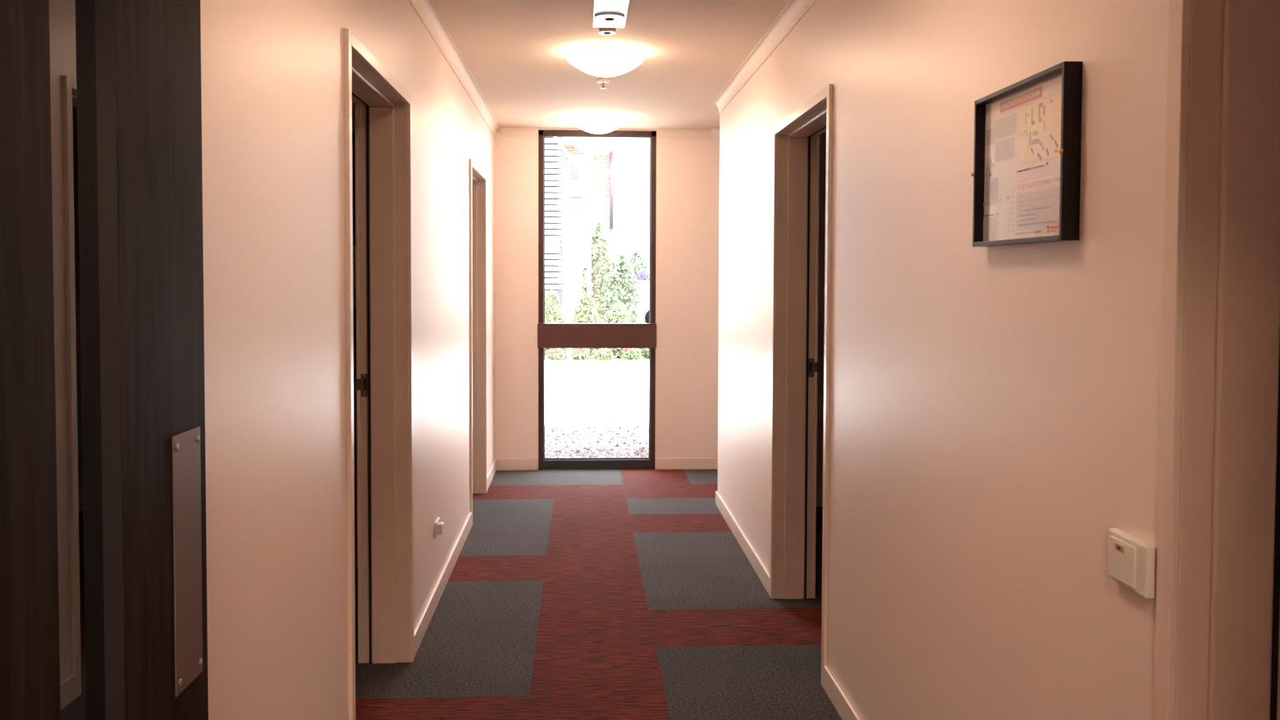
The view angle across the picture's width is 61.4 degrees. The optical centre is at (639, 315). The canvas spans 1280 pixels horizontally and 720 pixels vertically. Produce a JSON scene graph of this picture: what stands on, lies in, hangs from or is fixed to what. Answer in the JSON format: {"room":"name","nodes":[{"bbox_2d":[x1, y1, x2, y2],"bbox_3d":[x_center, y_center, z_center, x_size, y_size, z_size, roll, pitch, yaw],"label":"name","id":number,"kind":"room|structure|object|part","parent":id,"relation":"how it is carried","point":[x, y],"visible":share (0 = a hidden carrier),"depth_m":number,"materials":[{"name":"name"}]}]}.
{"room":"office corridor","nodes":[
{"label":"office corridor","id":0,"kind":"room"},
{"bbox_2d":[200,0,494,719],"bbox_3d":[-1.018,0.029,4.425,0.187,2.700,8.140,0,2,-3],"label":"wall","id":1,"kind":"structure","parent":0,"point":[272,86],"depth_m":2.61,"materials":[{"name":"beige paint"}]},
{"bbox_2d":[343,28,414,719],"bbox_3d":[-0.982,0.279,3.710,0.220,2.252,1.160,0,2,-3],"label":"door frame","id":2,"kind":"structure","parent":1,"relation":"in","point":[384,386],"depth_m":4.24,"materials":[{"name":"paint"}]},
{"bbox_3d":[-1.080,0.279,3.705,0.014,2.252,1.160,0,2,-3],"label":"architrave","id":3,"kind":"part","parent":2,"relation":"part of","materials":[{"name":"beige wood"}]},
{"bbox_3d":[-1.097,0.275,4.243,0.049,0.090,0.004,0,2,-3],"label":"strike plate","id":4,"kind":"part","parent":2,"relation":"part of","materials":[{"name":"grey metal"}]},
{"bbox_2d":[434,517,443,539],"bbox_3d":[-0.945,1.003,5.087,0.034,0.075,0.120,0,2,-3],"label":"wall outlet","id":5,"kind":"object","parent":1,"relation":"attached to","point":[438,526],"visible":1,"depth_m":5.05,"materials":[{"name":"white plastic"}]},
{"bbox_3d":[-0.956,1.003,5.086,0.012,0.075,0.120,0,2,-3],"label":"plate","id":6,"kind":"part","parent":5,"relation":"part of","materials":[{"name":"white plastic"}]},
{"bbox_2d":[408,0,500,137],"bbox_3d":[-0.895,-1.284,4.384,0.050,0.073,8.140,0,2,-3],"label":"trim","id":7,"kind":"structure","parent":1,"relation":"attached to","point":[426,11],"depth_m":5.53,"materials":[{"name":"beige paint"}]},
{"bbox_2d":[414,459,496,657],"bbox_3d":[-0.923,1.333,4.482,0.013,0.090,8.107,0,2,-3],"label":"baseboard","id":8,"kind":"structure","parent":1,"relation":"attached to","point":[427,615],"depth_m":5.25,"materials":[{"name":"beige"}]},
{"bbox_2d":[469,159,487,526],"bbox_3d":[-1.163,0.154,7.105,0.215,2.252,1.043,0,2,-3],"label":"door","id":9,"kind":"structure","parent":1,"relation":"in","point":[477,178],"depth_m":7.58,"materials":[{"name":"paint"}]},
{"bbox_2d":[352,101,355,131],"bbox_3d":[-2.867,-0.037,6.056,3.330,2.700,0.100,0,2,-3],"label":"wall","id":10,"kind":"structure","parent":0,"point":[353,103],"depth_m":6.04,"materials":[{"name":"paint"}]},
{"bbox_2d":[354,469,841,719],"bbox_3d":[-0.144,1.415,3.537,8.500,0.001,10.170,0,2,-3],"label":"floor","id":11,"kind":"structure","parent":0,"point":[568,594],"depth_m":4.87,"materials":[{"name":"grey carpet"}]},
{"bbox_2d":[0,0,208,719],"bbox_3d":[-0.541,0.414,0.891,0.057,2.168,0.934,0,2,-3],"label":"door","id":12,"kind":"structure","parent":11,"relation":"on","point":[103,614],"depth_m":1.10,"materials":[{"name":"black wood"}]},
{"bbox_3d":[-0.553,0.114,1.041,0.006,1.140,0.136,0,2,-3],"label":"glass panel","id":13,"kind":"part","parent":12,"relation":"part of","materials":[{"name":"clear glass"}]},
{"bbox_3d":[-0.541,0.291,1.290,0.002,0.305,0.086,0,2,-2],"label":"push plate","id":14,"kind":"part","parent":12,"relation":"part of","materials":[{"name":"silver metal"}]},
{"bbox_2d":[352,131,357,572],"bbox_3d":[-2.175,0.186,5.753,1.480,2.280,0.556,0,2,-3],"label":"tall cabinet","id":15,"kind":"object","parent":11,"relation":"on","point":[353,132],"visible":0.02,"depth_m":5.54,"materials":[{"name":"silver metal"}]},
{"bbox_3d":[-1.792,-0.062,5.523,0.720,1.745,0.020,0,2,-3],"label":"door","id":16,"kind":"part","parent":15,"relation":"part of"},
{"bbox_2d":[353,245,356,306],"bbox_3d":[-1.449,-0.200,5.520,0.034,0.315,0.010,0,2,-3],"label":"calendar","id":17,"kind":"object","parent":15,"relation":"attached to","point":[354,246],"visible":0.31,"depth_m":5.52,"materials":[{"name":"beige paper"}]},
{"bbox_3d":[-1.795,0.872,5.557,0.720,0.110,0.020,0,2,-3],"label":"drawer","id":18,"kind":"part","parent":15,"relation":"part of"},
{"bbox_3d":[-1.796,0.988,5.561,0.720,0.110,0.020,0,2,-3],"label":"drawer","id":19,"kind":"part","parent":15,"relation":"part of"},
{"bbox_3d":[-1.796,1.104,5.565,0.720,0.110,0.020,0,2,-3],"label":"drawer","id":20,"kind":"part","parent":15,"relation":"part of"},
{"bbox_3d":[-1.796,1.220,5.569,0.720,0.110,0.020,0,2,-3],"label":"drawer","id":21,"kind":"part","parent":15,"relation":"part of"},
{"bbox_2d":[494,128,719,470],"bbox_3d":[-0.416,-0.121,8.586,8.500,2.700,0.110,0,2,-3],"label":"wall","id":22,"kind":"structure","parent":0,"point":[688,171],"depth_m":8.54,"materials":[{"name":"beige paint"}]},
{"bbox_2d":[537,129,656,470],"bbox_3d":[-0.340,-0.115,8.572,0.943,2.690,0.097,0,2,-3],"label":"window","id":23,"kind":"structure","parent":22,"relation":"in","point":[550,336],"depth_m":8.55,"materials":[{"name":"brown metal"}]},
{"bbox_3d":[-0.346,1.184,8.637,0.847,0.088,0.063,0,2,-3],"label":"sill","id":24,"kind":"part","parent":23,"relation":"part of","materials":[{"name":"grey metal"}]},
{"bbox_3d":[-0.341,0.161,8.575,0.943,0.194,0.082,0,2,-3],"label":"rail","id":25,"kind":"part","parent":23,"relation":"part of","materials":[{"name":"brown wood"}]},
{"bbox_2d":[496,457,717,470],"bbox_3d":[0.340,1.187,8.614,2.983,0.090,0.013,0,2,-3],"label":"baseboard","id":26,"kind":"structure","parent":22,"relation":"attached to","point":[692,463],"depth_m":8.60,"materials":[{"name":"beige"}]},
{"bbox_2d":[500,127,719,139],"bbox_3d":[0.376,-1.429,8.501,2.933,0.073,0.050,0,2,-3],"label":"trim","id":27,"kind":"structure","parent":22,"relation":"attached to","point":[518,132],"depth_m":8.49,"materials":[{"name":"beige paint"}]},
{"bbox_2d":[431,0,790,129],"bbox_3d":[-0.136,-1.344,3.461,8.500,0.120,10.220,0,2,-3],"label":"ceiling","id":28,"kind":"structure","parent":0,"point":[517,52],"depth_m":5.60,"materials":[{"name":"beige paint"}]},
{"bbox_2d":[571,112,625,133],"bbox_3d":[-0.301,-1.381,7.815,0.387,0.124,0.387,0,2,-3],"label":"dome ceiling light","id":29,"kind":"object","parent":28,"relation":"attached to","point":[595,122],"visible":1,"depth_m":7.69,"materials":[{"name":"white glass"}]},
{"bbox_3d":[-0.301,-1.431,7.813,0.344,0.025,0.344,0,2,-3],"label":"plate","id":30,"kind":"part","parent":29,"relation":"part of","materials":[{"name":"white glass"}]},
{"bbox_2d":[595,78,610,88],"bbox_3d":[-0.220,-1.366,6.372,0.086,0.049,0.086,0,2,-3],"label":"sprinkler","id":31,"kind":"object","parent":28,"relation":"attached to","point":[603,81],"visible":1,"depth_m":6.35,"materials":[{"name":"white metal"}]},
{"bbox_2d":[567,45,642,77],"bbox_3d":[-0.179,-1.299,5.570,0.387,0.124,0.387,0,2,-3],"label":"dome ceiling light","id":32,"kind":"object","parent":28,"relation":"attached to","point":[603,61],"visible":1,"depth_m":5.45,"materials":[{"name":"white glass"}]},
{"bbox_3d":[-0.179,-1.348,5.568,0.344,0.025,0.344,0,2,-3],"label":"plate","id":33,"kind":"part","parent":32,"relation":"part of","materials":[{"name":"white glass"}]},
{"bbox_2d":[598,27,616,35],"bbox_3d":[-0.151,-1.320,4.974,0.084,0.039,0.084,0,2,-3],"label":"smoke detector","id":34,"kind":"object","parent":28,"relation":"attached to","point":[607,31],"visible":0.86,"depth_m":4.95,"materials":[{"name":"beige plastic"}]},
{"bbox_2d":[592,0,629,27],"bbox_3d":[-0.124,-1.281,4.512,0.145,0.082,0.512,0,2,-3],"label":"emergency light","id":35,"kind":"object","parent":28,"relation":"attached to","point":[605,13],"visible":1,"depth_m":4.47,"materials":[{"name":"white plastic"}]},
{"bbox_2d":[709,128,719,138],"bbox_3d":[0.605,-1.426,8.454,0.100,0.074,0.110,0,2,-3],"label":"sensor","id":36,"kind":"object","parent":28,"relation":"attached to","point":[715,131],"visible":0.73,"depth_m":8.41,"materials":[{"name":"white plastic"}]},
{"bbox_2d":[816,131,826,507],"bbox_3d":[2.312,-0.064,7.294,3.192,2.700,0.100,0,2,-3],"label":"wall","id":37,"kind":"structure","parent":0,"point":[822,171],"depth_m":7.19,"materials":[{"name":"beige paint"}]},
{"bbox_2d":[717,0,1169,719],"bbox_3d":[0.807,0.056,3.857,0.187,2.700,6.806,0,2,-3],"label":"wall","id":38,"kind":"structure","parent":0,"point":[994,411],"depth_m":2.60,"materials":[{"name":"beige paint"}]},
{"bbox_2d":[712,0,817,114],"bbox_3d":[1.380,-1.257,3.865,1.429,0.073,6.856,0,2,-3],"label":"trim","id":39,"kind":"structure","parent":38,"relation":"attached to","point":[794,11],"depth_m":5.30,"materials":[{"name":"beige paint"}]},
{"bbox_2d":[715,491,861,719],"bbox_3d":[1.390,1.361,3.953,1.392,0.090,6.799,0,2,-3],"label":"baseboard","id":40,"kind":"structure","parent":38,"relation":"attached to","point":[838,697],"depth_m":5.33,"materials":[{"name":"beige"}]},
{"bbox_2d":[769,83,832,688],"bbox_3d":[0.769,0.253,4.586,0.220,2.252,1.161,0,2,-3],"label":"door frame","id":41,"kind":"structure","parent":38,"relation":"in","point":[796,138],"depth_m":5.11,"materials":[{"name":"paint"}]},
{"bbox_3d":[0.825,0.250,5.129,0.049,0.090,0.004,0,2,-3],"label":"strike plate","id":42,"kind":"part","parent":41,"relation":"part of","materials":[{"name":"grey metal"}]},
{"bbox_3d":[0.867,0.254,4.591,0.014,2.252,1.161,0,2,-3],"label":"architrave","id":43,"kind":"part","parent":41,"relation":"part of","materials":[{"name":"beige wood"}]},
{"bbox_2d":[970,61,1082,246],"bbox_3d":[0.782,-0.312,2.217,0.041,0.329,0.461,0,2,-3],"label":"picture frame","id":44,"kind":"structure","parent":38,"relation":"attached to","point":[1026,174],"depth_m":2.18,"materials":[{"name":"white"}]},
{"bbox_2d":[982,73,1061,241],"bbox_3d":[0.789,-0.312,2.217,0.010,0.309,0.435,0,2,-3],"label":"poster","id":45,"kind":"object","parent":44,"relation":"attached to","point":[1021,124],"depth_m":2.22,"materials":[{"name":"beige paper"}]},
{"bbox_2d":[1107,528,1156,598],"bbox_3d":[0.813,0.411,1.791,0.022,0.086,0.128,0,2,-3],"label":"light switch","id":46,"kind":"object","parent":38,"relation":"attached to","point":[1131,560],"visible":1,"depth_m":1.77,"materials":[{"name":"white plastic"}]},
{"bbox_2d":[1153,0,1279,719],"bbox_3d":[0.955,0.379,1.168,0.220,2.252,1.080,0,2,-3],"label":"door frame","id":47,"kind":"structure","parent":38,"relation":"in","point":[1218,626],"depth_m":1.65,"materials":[{"name":"paint"}]},
{"bbox_3d":[0.852,0.379,1.162,0.014,2.252,1.080,0,2,-3],"label":"architrave","id":48,"kind":"part","parent":47,"relation":"part of","materials":[{"name":"beige"}]},
{"bbox_3d":[-0.426,-0.128,8.774,8.900,3.300,0.235,0,2,-3],"label":"wall","id":49,"kind":"structure","parent":0,"visible":0},
{"bbox_2d":[644,310,649,323],"bbox_3d":[0.112,0.021,9.001,0.146,0.146,0.150,0,2,-3],"label":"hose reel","id":50,"kind":"object","parent":49,"relation":"attached to","point":[646,315],"visible":0.13,"depth_m":8.99,"materials":[{"name":"black"}]},
{"label":"outside","id":51,"kind":"structure","parent":0,"visible":0},
{"bbox_2d":[544,426,649,457],"bbox_3d":[0.445,1.273,10.218,30.000,0.100,2.450,0,2,-3],"label":"gravel","id":52,"kind":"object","parent":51,"point":[596,427],"depth_m":10.27,"materials":[{"name":"white gravel"}]},
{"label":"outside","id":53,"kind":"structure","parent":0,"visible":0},
{"bbox_2d":[544,348,649,361],"bbox_3d":[-2.175,0.169,40.074,60.000,0.110,39.800,0,2,-3],"label":"lawn","id":54,"kind":"structure","parent":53,"point":[592,358],"depth_m":20.41,"materials":[{"name":"green plant"}]},
{"bbox_2d":[544,288,569,355],"bbox_3d":[-1.704,0.163,20.703,0.711,1.341,0.487,0,2,-3],"label":"shrub","id":55,"kind":"object","parent":54,"relation":"on","point":[552,306],"visible":0.38,"depth_m":20.63,"materials":[{"name":"green plant"}]},
{"bbox_2d":[546,348,568,360],"bbox_3d":[-1.545,0.731,20.339,0.426,0.269,0.266,0,2,-3],"label":"plant","id":56,"kind":"object","parent":54,"relation":"on","point":[555,354],"visible":0.98,"depth_m":20.28,"materials":[{"name":"green plant"}]},
{"bbox_2d":[544,137,576,356],"bbox_3d":[-2.782,-2.405,20.886,3.100,6.450,0.240,0,2,-3],"label":"neighboring building","id":57,"kind":"structure","parent":54,"relation":"on","point":[560,236],"depth_m":20.93,"materials":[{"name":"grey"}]},
{"bbox_3d":[-1.556,-2.405,20.993,0.100,6.450,0.080,0,2,-3],"label":"post","id":58,"kind":"part","parent":57,"relation":"part of","materials":[{"name":"grey"}]},
{"bbox_3d":[-1.546,-3.314,20.829,0.400,0.480,0.060,0,2,-3],"label":"stair rail","id":59,"kind":"part","parent":57,"relation":"part of","materials":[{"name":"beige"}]},
{"bbox_3d":[-1.374,-1.536,20.932,0.280,0.820,0.045,0,2,-3],"label":"balustrade panel","id":60,"kind":"part","parent":57,"relation":"part of","materials":[{"name":"grey"}]},
{"bbox_2d":[570,348,590,360],"bbox_3d":[-1.122,0.704,20.364,0.403,0.301,0.278,0,2,-3],"label":"plant","id":61,"kind":"object","parent":54,"relation":"on","point":[577,354],"visible":0.88,"depth_m":20.30,"materials":[{"name":"green plant"}]},
{"bbox_2d":[571,292,603,356],"bbox_3d":[-1.026,0.195,20.751,0.697,1.278,0.470,0,2,-3],"label":"shrub","id":62,"kind":"object","parent":54,"relation":"on","point":[587,313],"visible":0.51,"depth_m":20.67,"materials":[{"name":"green plant"}]},
{"bbox_2d":[586,137,591,297],"bbox_3d":[-1.107,-2.394,23.503,0.150,6.250,0.160,0,2,-3],"label":"post","id":63,"kind":"object","parent":54,"relation":"on","point":[589,139],"visible":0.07,"depth_m":23.46,"materials":[{"name":"grey"}]},
{"bbox_2d":[580,222,613,323],"bbox_3d":[-1.034,-0.839,26.571,0.885,2.919,0.889,0,2,-3],"label":"shrub","id":64,"kind":"object","parent":54,"relation":"on","point":[598,234],"visible":0.59,"depth_m":26.44,"materials":[{"name":"green plant"}]},
{"bbox_2d":[544,137,649,323],"bbox_3d":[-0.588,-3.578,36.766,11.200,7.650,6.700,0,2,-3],"label":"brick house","id":65,"kind":"structure","parent":54,"relation":"on","point":[620,166],"depth_m":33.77,"materials":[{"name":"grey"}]},
{"bbox_3d":[-2.073,-4.497,33.715,0.260,0.500,0.040,0,2,-3],"label":"dark pane","id":66,"kind":"part","parent":65,"relation":"part of","materials":[{"name":"blue glass"}]},
{"bbox_3d":[-1.852,-4.877,33.713,0.700,0.160,0.040,0,2,-3],"label":"pane","id":67,"kind":"part","parent":65,"relation":"part of","materials":[{"name":"white"}]},
{"bbox_3d":[-1.715,-3.997,33.753,0.420,0.440,0.040,0,2,-3],"label":"pane","id":68,"kind":"part","parent":65,"relation":"part of","materials":[{"name":"white"}]},
{"bbox_3d":[-1.704,-4.532,33.734,0.400,0.430,0.040,0,2,-3],"label":"pale pane","id":69,"kind":"part","parent":65,"relation":"part of","materials":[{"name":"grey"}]},
{"bbox_2d":[593,348,614,360],"bbox_3d":[-0.685,0.731,20.381,0.427,0.264,0.255,0,2,-3],"label":"plant","id":70,"kind":"object","parent":54,"relation":"on","point":[602,354],"visible":0.96,"depth_m":20.34,"materials":[{"name":"green plant"}]},
{"bbox_2d":[605,301,631,358],"bbox_3d":[-0.415,0.281,20.782,0.655,1.109,0.472,0,2,-3],"label":"shrub","id":71,"kind":"object","parent":54,"relation":"on","point":[619,313],"visible":0.38,"depth_m":20.70,"materials":[{"name":"green plant"}]},
{"bbox_2d":[603,253,640,323],"bbox_3d":[-0.418,-0.400,25.310,0.915,2.140,0.940,0,2,-3],"label":"shrub","id":72,"kind":"object","parent":54,"relation":"on","point":[623,267],"visible":0.59,"depth_m":25.17,"materials":[{"name":"green plant"}]},
{"bbox_2d":[621,348,641,360],"bbox_3d":[-0.152,0.701,20.404,0.398,0.307,0.263,0,2,-3],"label":"plant","id":73,"kind":"object","parent":54,"relation":"on","point":[629,354],"visible":0.81,"depth_m":20.36,"materials":[{"name":"green plant"}]},
{"bbox_2d":[620,280,649,296],"bbox_3d":[-0.007,-0.222,29.204,1.050,1.500,0.900,0,2,-3],"label":"wall","id":74,"kind":"structure","parent":54,"relation":"on","point":[646,283],"depth_m":28.73,"materials":[{"name":"grey"}]},
{"bbox_2d":[627,250,649,275],"bbox_3d":[-0.075,-1.374,29.194,0.737,0.789,0.645,0,2,-3],"label":"bush","id":75,"kind":"object","parent":74,"relation":"on","point":[635,257],"visible":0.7,"depth_m":29.16,"materials":[{"name":"green plant"}]},
{"bbox_2d":[621,284,649,323],"bbox_3d":[-0.018,-0.113,28.005,0.900,1.370,0.700,0,2,-3],"label":"wall","id":76,"kind":"structure","parent":54,"relation":"on","point":[643,293],"depth_m":27.65,"materials":[{"name":"grey paint"}]},
{"bbox_2d":[627,274,649,284],"bbox_3d":[-0.071,-0.938,27.922,0.663,0.297,0.644,0,2,-3],"label":"clump","id":77,"kind":"object","parent":76,"relation":"on","point":[641,278],"visible":0.69,"depth_m":27.72,"materials":[{"name":"purple plant"}]},
{"bbox_2d":[636,318,649,358],"bbox_3d":[0.177,0.408,20.815,0.569,0.861,0.494,0,2,-3],"label":"shrub","id":78,"kind":"object","parent":54,"relation":"on","point":[645,352],"visible":0.08,"depth_m":20.69,"materials":[{"name":"green plant"}]},
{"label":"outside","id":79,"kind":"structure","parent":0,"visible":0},
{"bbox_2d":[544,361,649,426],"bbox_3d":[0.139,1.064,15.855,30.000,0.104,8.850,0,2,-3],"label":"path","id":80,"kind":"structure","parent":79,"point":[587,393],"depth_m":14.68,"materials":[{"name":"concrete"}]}
]}

